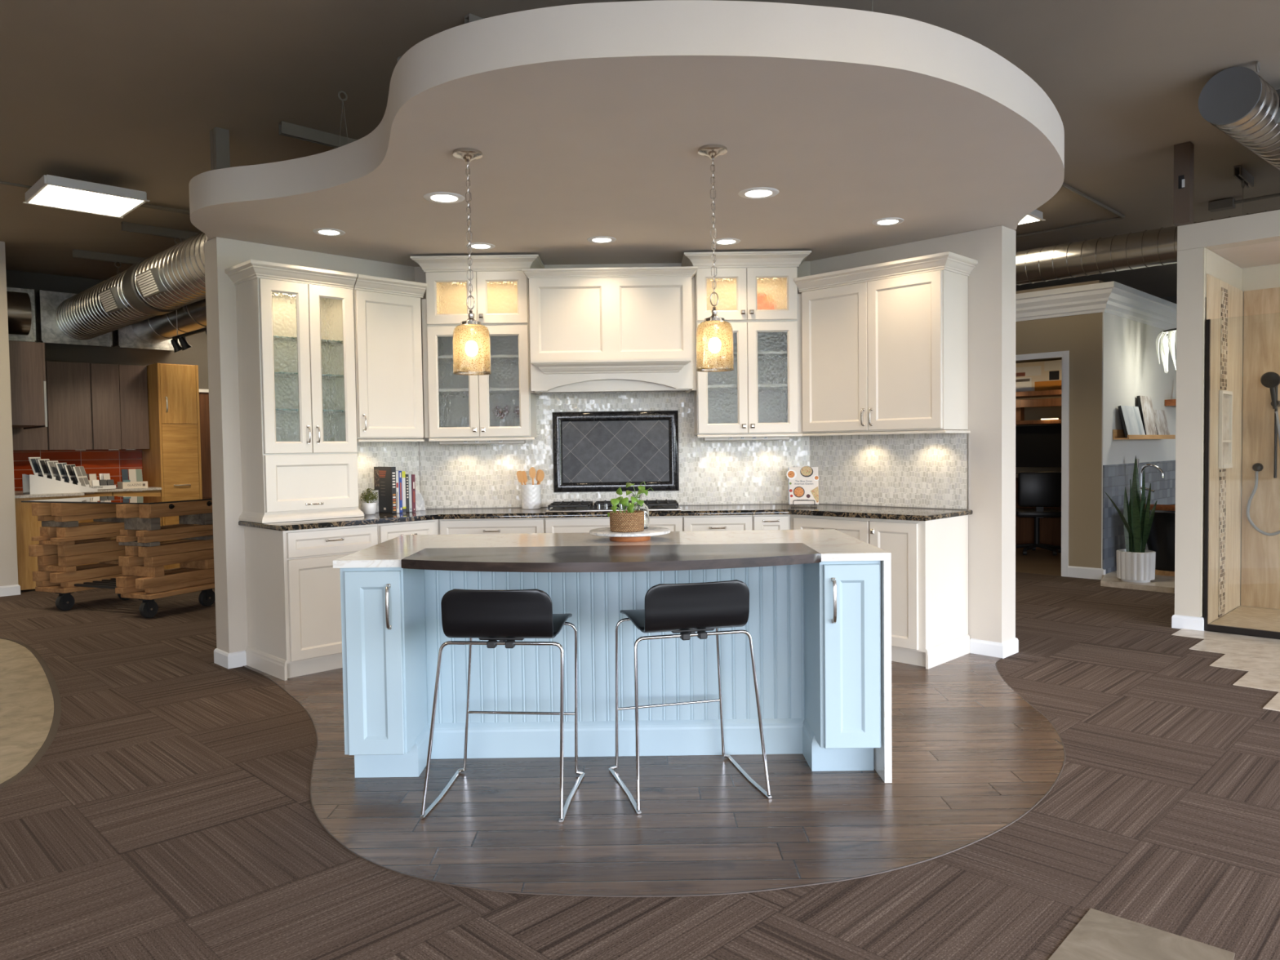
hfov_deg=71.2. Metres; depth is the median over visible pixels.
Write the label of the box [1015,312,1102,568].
wall
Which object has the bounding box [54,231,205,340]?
spiral duct
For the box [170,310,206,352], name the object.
track light
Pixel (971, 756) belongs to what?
floor
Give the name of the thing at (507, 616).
bar stool
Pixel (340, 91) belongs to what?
ceiling hook
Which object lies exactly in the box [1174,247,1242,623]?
wall
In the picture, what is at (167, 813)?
floor
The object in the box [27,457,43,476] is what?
board
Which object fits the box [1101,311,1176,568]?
wall
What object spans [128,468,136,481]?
tile
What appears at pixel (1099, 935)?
floor
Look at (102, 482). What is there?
sample
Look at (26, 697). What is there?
floor
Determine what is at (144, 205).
conduit pipe
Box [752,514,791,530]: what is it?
base cabinet
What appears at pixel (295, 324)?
cabinet
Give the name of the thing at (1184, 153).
support post
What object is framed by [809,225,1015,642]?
wall
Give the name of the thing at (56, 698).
trim
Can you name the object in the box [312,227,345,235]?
recessed light
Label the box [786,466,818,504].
cookbook
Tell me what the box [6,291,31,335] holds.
spiral duct
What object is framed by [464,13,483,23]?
strut
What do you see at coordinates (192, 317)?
spiral duct
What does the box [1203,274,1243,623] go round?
wall panel
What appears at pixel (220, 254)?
wall
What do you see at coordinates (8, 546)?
wall
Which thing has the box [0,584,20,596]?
baseboard
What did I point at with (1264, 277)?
wall
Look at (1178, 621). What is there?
baseboard
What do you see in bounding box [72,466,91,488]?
board
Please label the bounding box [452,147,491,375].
pendant light
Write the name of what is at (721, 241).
recessed light
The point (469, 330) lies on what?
socket
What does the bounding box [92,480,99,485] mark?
sample
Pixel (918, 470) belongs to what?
backsplash
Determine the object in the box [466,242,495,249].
recessed light
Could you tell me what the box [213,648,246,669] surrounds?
baseboard
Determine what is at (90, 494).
base cabinet
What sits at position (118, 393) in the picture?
upper cabinet
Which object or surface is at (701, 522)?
drawer
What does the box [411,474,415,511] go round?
book
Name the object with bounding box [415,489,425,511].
bookend
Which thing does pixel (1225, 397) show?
shower niche
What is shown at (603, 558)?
island countertop
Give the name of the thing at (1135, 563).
snake plant
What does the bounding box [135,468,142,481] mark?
tile
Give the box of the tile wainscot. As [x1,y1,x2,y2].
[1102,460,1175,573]
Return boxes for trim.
[0,636,61,788]
[199,389,208,392]
[243,657,1066,897]
[1015,280,1177,329]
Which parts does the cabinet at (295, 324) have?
panel, door, glass pane, crown, molding, handle, flip door, handle, handle, door, glass pane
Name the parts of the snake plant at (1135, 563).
pot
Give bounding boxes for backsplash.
[13,448,142,490]
[356,438,419,510]
[419,391,809,508]
[809,429,968,509]
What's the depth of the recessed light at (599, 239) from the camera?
5.74 m
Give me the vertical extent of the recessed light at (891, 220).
0.005 m
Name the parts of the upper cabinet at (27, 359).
door, door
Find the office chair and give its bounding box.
[1015,471,1061,555]
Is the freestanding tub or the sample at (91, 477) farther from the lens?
the sample at (91, 477)
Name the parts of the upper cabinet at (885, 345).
door, handle, handle, crown, light rail, door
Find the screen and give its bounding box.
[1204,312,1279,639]
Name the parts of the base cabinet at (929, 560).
knob, door, molding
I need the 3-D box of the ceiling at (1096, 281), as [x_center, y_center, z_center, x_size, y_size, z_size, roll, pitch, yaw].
[3.870,-1.997,11.259,4.500,0.048,2.877,1,3,45]
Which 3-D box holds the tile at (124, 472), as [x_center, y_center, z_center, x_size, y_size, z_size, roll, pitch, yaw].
[-5.939,-0.020,10.315,0.041,0.209,0.065,1,3,45]
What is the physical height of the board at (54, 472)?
0.316 m
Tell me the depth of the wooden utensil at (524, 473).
6.44 m
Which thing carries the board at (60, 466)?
in the rack
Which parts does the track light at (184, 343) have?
rod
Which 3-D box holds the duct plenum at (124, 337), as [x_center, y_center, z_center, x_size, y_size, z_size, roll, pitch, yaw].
[-5.959,-1.858,10.784,0.266,0.577,0.674,1,3,45]
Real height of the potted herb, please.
0.180 m
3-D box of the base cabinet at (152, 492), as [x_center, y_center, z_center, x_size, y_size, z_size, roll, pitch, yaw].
[-5.993,0.547,10.504,0.674,0.858,0.500,1,3,45]
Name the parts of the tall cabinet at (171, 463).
handle, door, panel, door, handle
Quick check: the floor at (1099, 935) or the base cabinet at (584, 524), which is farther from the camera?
the base cabinet at (584, 524)
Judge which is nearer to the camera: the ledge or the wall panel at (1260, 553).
the wall panel at (1260, 553)
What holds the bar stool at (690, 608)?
on the floor at (971, 756)
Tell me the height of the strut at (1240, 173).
0.420 m
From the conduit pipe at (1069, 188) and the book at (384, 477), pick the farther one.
the conduit pipe at (1069, 188)
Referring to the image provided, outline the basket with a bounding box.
[609,510,644,532]
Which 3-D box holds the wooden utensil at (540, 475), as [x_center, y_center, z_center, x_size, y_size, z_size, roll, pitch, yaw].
[-0.724,0.060,6.421,0.075,0.257,0.012,-1,2,0]
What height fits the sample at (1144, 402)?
0.439 m
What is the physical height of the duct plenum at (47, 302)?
0.577 m
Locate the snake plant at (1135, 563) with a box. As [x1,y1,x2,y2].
[1104,456,1157,582]
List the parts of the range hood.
crown, panel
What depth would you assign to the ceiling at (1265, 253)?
6.50 m
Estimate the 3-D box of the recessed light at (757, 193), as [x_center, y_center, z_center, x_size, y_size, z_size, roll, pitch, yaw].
[0.629,-1.519,4.739,0.216,0.005,0.216,-1,2,0]
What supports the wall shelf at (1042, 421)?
attached to the wall at (1037, 413)
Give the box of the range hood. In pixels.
[521,266,697,395]
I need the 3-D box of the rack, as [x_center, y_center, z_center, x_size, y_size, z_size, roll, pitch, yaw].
[-6.057,0.025,9.342,0.332,0.215,0.600,1,3,45]
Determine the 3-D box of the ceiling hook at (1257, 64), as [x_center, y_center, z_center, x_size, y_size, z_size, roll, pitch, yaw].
[3.389,-2.267,4.903,0.010,0.060,0.060,1,3,45]
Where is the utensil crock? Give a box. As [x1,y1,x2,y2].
[520,484,541,509]
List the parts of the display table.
glass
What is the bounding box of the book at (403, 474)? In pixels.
[401,471,406,512]
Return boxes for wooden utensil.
[516,471,524,484]
[521,471,527,484]
[528,466,536,484]
[535,469,542,484]
[537,470,544,484]
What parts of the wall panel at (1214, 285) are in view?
mosaic strip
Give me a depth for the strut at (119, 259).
9.17 m
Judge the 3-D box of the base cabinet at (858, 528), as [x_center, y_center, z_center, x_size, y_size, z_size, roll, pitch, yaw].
[1.413,0.668,5.998,0.601,0.893,0.624,1,3,45]
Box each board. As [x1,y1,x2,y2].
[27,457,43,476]
[37,458,52,479]
[46,460,60,480]
[55,462,69,483]
[64,464,78,484]
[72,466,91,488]
[1015,397,1061,408]
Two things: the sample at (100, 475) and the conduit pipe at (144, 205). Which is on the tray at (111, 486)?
the sample at (100, 475)
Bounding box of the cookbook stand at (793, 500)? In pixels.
[791,500,817,505]
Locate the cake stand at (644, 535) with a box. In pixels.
[589,526,670,542]
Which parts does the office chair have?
seat, backrest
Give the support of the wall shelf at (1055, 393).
attached to the wall at (1037, 413)
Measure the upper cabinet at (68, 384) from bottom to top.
0.992 m
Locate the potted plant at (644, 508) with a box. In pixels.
[626,481,653,528]
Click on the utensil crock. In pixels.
(531, 495)
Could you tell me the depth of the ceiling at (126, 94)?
5.10 m
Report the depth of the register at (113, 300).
8.37 m
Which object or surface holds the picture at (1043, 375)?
on the wall shelf at (1055, 393)
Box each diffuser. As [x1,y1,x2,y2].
[29,185,143,216]
[1018,215,1038,224]
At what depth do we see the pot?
6.04 m
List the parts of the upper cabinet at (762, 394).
door, glass pane, door, glass pane, knob, crown, power strip, light rail, knob, glass pane, door, door, glass pane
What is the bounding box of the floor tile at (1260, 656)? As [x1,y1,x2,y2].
[1171,628,1279,711]
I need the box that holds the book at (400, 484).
[398,471,402,512]
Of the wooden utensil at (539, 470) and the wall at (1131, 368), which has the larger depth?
the wall at (1131, 368)
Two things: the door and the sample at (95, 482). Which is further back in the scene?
the door
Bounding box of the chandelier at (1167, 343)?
[1155,328,1176,373]
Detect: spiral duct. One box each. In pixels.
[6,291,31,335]
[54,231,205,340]
[131,298,206,342]
[1015,208,1279,285]
[1198,66,1279,170]
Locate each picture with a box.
[1015,360,1062,391]
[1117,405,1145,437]
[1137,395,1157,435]
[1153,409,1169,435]
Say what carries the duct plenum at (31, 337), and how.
attached to the wall at (197, 354)
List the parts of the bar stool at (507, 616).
leg, leg, seat, leg, leg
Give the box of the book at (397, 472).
[395,471,399,512]
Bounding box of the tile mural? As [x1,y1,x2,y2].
[551,410,679,492]
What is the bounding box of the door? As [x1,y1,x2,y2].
[199,392,212,497]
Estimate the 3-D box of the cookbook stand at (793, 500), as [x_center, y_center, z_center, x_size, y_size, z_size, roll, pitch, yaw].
[1.173,0.096,6.418,0.186,0.161,0.164,-1,2,8]
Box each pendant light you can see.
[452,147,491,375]
[696,144,733,372]
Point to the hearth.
(1163, 584)
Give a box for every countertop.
[14,486,161,497]
[238,503,972,531]
[333,528,892,782]
[400,542,821,572]
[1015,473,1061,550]
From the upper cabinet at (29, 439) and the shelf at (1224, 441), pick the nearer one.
the shelf at (1224, 441)
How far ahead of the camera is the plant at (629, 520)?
4.03 m
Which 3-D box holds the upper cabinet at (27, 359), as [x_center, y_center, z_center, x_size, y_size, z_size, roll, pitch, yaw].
[-6.452,-0.961,9.248,1.012,0.845,0.322,1,3,45]
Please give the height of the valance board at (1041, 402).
0.100 m
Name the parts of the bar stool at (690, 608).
leg, leg, seat, leg, leg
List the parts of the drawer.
handle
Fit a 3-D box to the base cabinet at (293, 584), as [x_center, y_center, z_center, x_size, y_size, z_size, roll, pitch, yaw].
[-2.071,0.729,5.675,0.632,0.893,0.624,1,3,45]
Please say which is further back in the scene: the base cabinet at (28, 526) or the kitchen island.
the base cabinet at (28, 526)
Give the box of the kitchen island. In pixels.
[339,560,881,777]
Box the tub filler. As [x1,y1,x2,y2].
[1136,458,1164,500]
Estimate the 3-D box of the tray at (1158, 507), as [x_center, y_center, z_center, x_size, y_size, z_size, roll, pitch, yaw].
[5.286,0.275,8.666,0.800,0.045,0.200,1,3,45]
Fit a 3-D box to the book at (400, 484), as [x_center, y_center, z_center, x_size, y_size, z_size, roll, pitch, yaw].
[-1.730,0.079,6.254,0.221,0.289,0.024,1,3,45]
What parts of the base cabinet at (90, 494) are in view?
drawer, drawer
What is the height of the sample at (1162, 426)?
0.305 m
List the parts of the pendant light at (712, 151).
chain, cord, bulb, lamp shade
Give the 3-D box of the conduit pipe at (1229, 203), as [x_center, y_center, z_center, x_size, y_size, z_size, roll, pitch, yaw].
[5.331,-2.369,7.428,1.030,0.070,0.100,1,3,45]
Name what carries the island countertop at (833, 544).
on the kitchen island
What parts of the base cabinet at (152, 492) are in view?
drawer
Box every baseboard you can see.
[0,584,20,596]
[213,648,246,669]
[969,637,1018,658]
[1067,565,1106,579]
[1171,614,1204,631]
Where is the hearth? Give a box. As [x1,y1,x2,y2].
[1100,570,1174,593]
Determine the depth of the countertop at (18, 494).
9.19 m
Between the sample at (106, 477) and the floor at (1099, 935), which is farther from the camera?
the sample at (106, 477)
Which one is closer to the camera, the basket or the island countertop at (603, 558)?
the island countertop at (603, 558)
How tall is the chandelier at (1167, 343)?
1.378 m
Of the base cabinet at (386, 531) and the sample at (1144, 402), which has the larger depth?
the sample at (1144, 402)
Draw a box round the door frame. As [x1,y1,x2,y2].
[1015,351,1069,577]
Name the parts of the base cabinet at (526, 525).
handle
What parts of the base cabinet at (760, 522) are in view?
handle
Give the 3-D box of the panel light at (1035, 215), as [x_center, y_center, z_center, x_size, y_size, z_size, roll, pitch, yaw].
[3.009,-2.302,7.659,0.664,0.172,0.650,1,3,45]
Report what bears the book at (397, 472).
on the countertop at (820, 509)
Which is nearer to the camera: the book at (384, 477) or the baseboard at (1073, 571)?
the book at (384, 477)
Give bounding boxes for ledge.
[1112,429,1175,439]
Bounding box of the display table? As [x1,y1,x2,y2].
[21,496,215,617]
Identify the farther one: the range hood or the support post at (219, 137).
the range hood
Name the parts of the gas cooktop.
burner, control knob, control knob, burner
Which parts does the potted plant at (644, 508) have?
glass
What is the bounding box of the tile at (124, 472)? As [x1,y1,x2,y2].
[121,469,128,482]
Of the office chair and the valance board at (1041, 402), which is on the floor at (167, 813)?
the office chair
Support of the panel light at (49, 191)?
hanging from the ceiling at (126, 94)
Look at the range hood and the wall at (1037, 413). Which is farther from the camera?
the wall at (1037, 413)
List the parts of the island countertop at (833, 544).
waterfall panel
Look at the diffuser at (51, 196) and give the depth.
6.65 m
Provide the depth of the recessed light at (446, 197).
4.73 m
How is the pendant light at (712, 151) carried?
hanging from the ceiling at (586, 121)
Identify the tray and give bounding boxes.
[90,480,115,489]
[117,480,147,488]
[545,505,680,512]
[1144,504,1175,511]
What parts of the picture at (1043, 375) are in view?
printed drawer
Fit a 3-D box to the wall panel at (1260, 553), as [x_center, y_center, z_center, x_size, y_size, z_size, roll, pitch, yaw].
[6.168,-0.210,5.639,4.000,2.478,0.010,1,3,45]
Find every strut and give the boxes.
[72,248,145,274]
[120,221,199,244]
[278,120,357,148]
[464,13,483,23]
[1233,164,1253,214]
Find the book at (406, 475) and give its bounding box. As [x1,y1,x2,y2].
[404,474,408,511]
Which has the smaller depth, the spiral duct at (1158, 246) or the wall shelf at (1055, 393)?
the spiral duct at (1158, 246)
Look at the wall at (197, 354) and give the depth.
10.52 m
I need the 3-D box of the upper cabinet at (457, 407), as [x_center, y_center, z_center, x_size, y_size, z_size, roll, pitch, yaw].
[-1.120,-0.896,6.317,0.871,1.284,0.417,-1,2,0]
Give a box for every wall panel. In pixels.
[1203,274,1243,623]
[1240,287,1279,609]
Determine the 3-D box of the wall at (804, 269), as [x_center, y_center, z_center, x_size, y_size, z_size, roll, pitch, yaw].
[-0.183,-0.232,6.661,3.055,2.690,0.210,-1,2,0]
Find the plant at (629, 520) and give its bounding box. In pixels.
[607,487,644,532]
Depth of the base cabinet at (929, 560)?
5.46 m
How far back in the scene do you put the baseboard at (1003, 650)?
5.67 m
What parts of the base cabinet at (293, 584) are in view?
molding, door, drawer, handle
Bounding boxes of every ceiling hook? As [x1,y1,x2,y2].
[337,90,348,146]
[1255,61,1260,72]
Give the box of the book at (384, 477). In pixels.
[373,466,396,513]
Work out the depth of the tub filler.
9.14 m
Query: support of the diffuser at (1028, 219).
attached to the panel light at (1035, 215)
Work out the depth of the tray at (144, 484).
10.27 m
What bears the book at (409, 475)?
on the countertop at (820, 509)
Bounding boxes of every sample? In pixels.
[88,473,96,481]
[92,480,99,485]
[98,473,103,479]
[99,480,106,485]
[102,473,110,480]
[106,479,114,485]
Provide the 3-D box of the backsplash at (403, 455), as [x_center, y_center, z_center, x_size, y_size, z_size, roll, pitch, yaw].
[-1.850,-0.035,6.327,0.006,0.514,0.652,1,3,45]
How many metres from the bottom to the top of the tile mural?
0.588 m
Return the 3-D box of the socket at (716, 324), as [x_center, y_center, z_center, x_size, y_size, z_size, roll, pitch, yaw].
[0.339,-0.681,4.061,0.036,0.069,0.036,-1,2,0]
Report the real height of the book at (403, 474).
0.286 m
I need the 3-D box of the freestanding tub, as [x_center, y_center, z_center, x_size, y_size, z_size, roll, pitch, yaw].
[5.545,0.591,8.989,0.720,0.615,1.490,1,3,45]
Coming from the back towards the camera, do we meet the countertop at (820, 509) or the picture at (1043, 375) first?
the picture at (1043, 375)
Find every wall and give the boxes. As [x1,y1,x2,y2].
[0,241,17,586]
[5,269,208,466]
[204,236,414,653]
[414,261,811,508]
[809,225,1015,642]
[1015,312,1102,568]
[1015,358,1062,473]
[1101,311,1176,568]
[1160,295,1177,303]
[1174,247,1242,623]
[1177,209,1279,250]
[1237,263,1279,609]
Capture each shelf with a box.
[1015,389,1061,398]
[1015,419,1061,425]
[1164,399,1176,406]
[1222,440,1231,442]
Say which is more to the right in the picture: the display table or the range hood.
the range hood
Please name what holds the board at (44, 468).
in the rack
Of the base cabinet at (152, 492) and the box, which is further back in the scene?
the box
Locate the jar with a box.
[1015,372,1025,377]
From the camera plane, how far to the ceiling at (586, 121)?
4.01 m
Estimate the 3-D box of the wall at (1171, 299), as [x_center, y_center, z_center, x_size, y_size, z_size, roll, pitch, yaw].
[7.960,-0.931,12.760,17.200,3.420,0.150,1,3,45]
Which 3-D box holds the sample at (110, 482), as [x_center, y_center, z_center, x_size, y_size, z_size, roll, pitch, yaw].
[-6.003,0.037,10.138,0.038,0.084,0.068,1,3,45]
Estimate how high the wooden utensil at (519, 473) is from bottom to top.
0.257 m
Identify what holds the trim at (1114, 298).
attached to the wall at (1081, 335)
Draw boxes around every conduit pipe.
[0,181,190,214]
[1015,182,1124,238]
[1208,192,1279,212]
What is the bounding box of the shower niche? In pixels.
[1217,390,1232,468]
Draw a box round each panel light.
[22,174,149,218]
[1017,208,1045,225]
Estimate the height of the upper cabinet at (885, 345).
1.084 m
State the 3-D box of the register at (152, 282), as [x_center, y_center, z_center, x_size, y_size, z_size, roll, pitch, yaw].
[-4.167,-1.689,7.651,0.420,0.220,0.158,1,3,45]
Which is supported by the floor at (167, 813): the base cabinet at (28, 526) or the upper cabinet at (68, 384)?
the base cabinet at (28, 526)
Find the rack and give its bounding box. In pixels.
[22,472,97,494]
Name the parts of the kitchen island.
door, handle, molding, handle, door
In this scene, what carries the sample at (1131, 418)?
on the ledge
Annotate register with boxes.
[97,285,125,313]
[135,266,167,298]
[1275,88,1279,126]
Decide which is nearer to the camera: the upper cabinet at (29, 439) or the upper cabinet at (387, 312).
the upper cabinet at (387, 312)
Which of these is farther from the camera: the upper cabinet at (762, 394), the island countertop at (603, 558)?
the upper cabinet at (762, 394)
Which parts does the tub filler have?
spout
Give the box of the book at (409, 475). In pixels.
[408,474,412,511]
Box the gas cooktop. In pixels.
[545,499,680,512]
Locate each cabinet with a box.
[8,340,47,429]
[12,380,48,450]
[14,495,81,590]
[43,360,92,450]
[80,491,113,564]
[89,363,149,449]
[111,489,161,542]
[142,363,202,569]
[224,259,364,523]
[244,524,377,680]
[353,274,426,441]
[377,519,439,543]
[410,254,544,444]
[438,517,545,534]
[544,515,683,533]
[680,250,811,440]
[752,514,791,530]
[790,514,870,543]
[794,251,977,435]
[869,515,970,669]
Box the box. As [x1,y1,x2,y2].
[1015,407,1024,420]
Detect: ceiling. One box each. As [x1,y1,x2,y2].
[0,0,1279,297]
[188,0,1064,266]
[1015,280,1104,293]
[1211,240,1279,268]
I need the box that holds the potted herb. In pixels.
[360,488,378,514]
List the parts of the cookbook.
printed plate, printed plate, printed plate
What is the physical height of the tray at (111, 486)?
0.090 m
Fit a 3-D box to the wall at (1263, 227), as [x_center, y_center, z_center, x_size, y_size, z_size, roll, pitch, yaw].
[5.397,-1.682,4.879,4.312,0.173,0.170,1,3,45]
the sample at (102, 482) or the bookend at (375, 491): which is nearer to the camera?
the bookend at (375, 491)
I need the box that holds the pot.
[362,502,376,514]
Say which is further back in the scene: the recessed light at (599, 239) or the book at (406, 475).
the book at (406, 475)
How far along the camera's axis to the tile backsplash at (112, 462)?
10.49 m
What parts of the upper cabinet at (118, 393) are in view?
door, door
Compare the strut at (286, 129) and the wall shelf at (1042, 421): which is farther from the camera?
the wall shelf at (1042, 421)
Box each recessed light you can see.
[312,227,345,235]
[423,191,464,204]
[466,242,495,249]
[586,235,616,243]
[711,238,740,244]
[737,186,778,199]
[871,217,903,226]
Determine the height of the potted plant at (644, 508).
0.221 m
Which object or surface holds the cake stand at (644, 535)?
on the island countertop at (833, 544)
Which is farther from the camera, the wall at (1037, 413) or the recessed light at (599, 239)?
the wall at (1037, 413)
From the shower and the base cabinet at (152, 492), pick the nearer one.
the shower
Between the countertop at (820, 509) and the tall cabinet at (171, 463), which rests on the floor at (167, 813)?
the tall cabinet at (171, 463)
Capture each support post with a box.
[209,127,230,170]
[1173,141,1194,226]
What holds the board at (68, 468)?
in the rack
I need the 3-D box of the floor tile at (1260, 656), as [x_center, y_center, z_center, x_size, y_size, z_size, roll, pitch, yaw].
[4.545,1.127,4.403,3.757,0.004,1.907,1,3,45]
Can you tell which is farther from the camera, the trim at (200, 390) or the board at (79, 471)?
the trim at (200, 390)
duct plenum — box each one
[6,287,35,342]
[35,289,112,346]
[112,324,180,351]
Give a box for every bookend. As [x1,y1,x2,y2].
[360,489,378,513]
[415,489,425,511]
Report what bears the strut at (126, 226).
hanging from the ceiling at (126, 94)
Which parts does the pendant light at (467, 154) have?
chain, cord, lamp shade, bulb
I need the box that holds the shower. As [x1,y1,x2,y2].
[1246,372,1279,535]
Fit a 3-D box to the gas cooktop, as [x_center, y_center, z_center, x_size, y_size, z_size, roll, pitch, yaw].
[-0.180,0.177,6.225,0.910,0.052,0.470,-1,2,0]
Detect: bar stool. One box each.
[419,588,584,822]
[608,579,772,813]
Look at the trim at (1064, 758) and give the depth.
2.86 m
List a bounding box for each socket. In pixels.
[466,325,475,341]
[710,322,718,337]
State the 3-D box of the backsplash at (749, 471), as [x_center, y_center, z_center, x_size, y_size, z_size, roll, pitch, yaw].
[-0.187,-0.227,6.552,2.857,0.834,0.006,-1,2,0]
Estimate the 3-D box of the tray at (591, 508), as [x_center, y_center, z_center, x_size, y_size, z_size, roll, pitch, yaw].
[-0.180,0.198,6.226,0.910,0.011,0.470,-1,2,0]
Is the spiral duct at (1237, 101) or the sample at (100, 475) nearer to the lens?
the spiral duct at (1237, 101)
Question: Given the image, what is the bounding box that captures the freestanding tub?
[1146,503,1175,576]
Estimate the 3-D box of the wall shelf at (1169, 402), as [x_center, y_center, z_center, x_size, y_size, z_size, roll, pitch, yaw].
[6.188,-1.015,10.212,0.200,0.340,0.550,1,3,45]
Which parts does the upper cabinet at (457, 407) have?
glass pane, door, door, glass pane, crown, knob, light rail, power strip, knob, door, glass pane, door, glass pane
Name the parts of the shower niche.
panel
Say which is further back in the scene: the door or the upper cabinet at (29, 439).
the door
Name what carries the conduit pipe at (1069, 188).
attached to the ceiling at (126, 94)
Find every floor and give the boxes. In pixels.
[0,547,1279,959]
[0,638,53,783]
[244,653,1064,895]
[1048,907,1235,959]

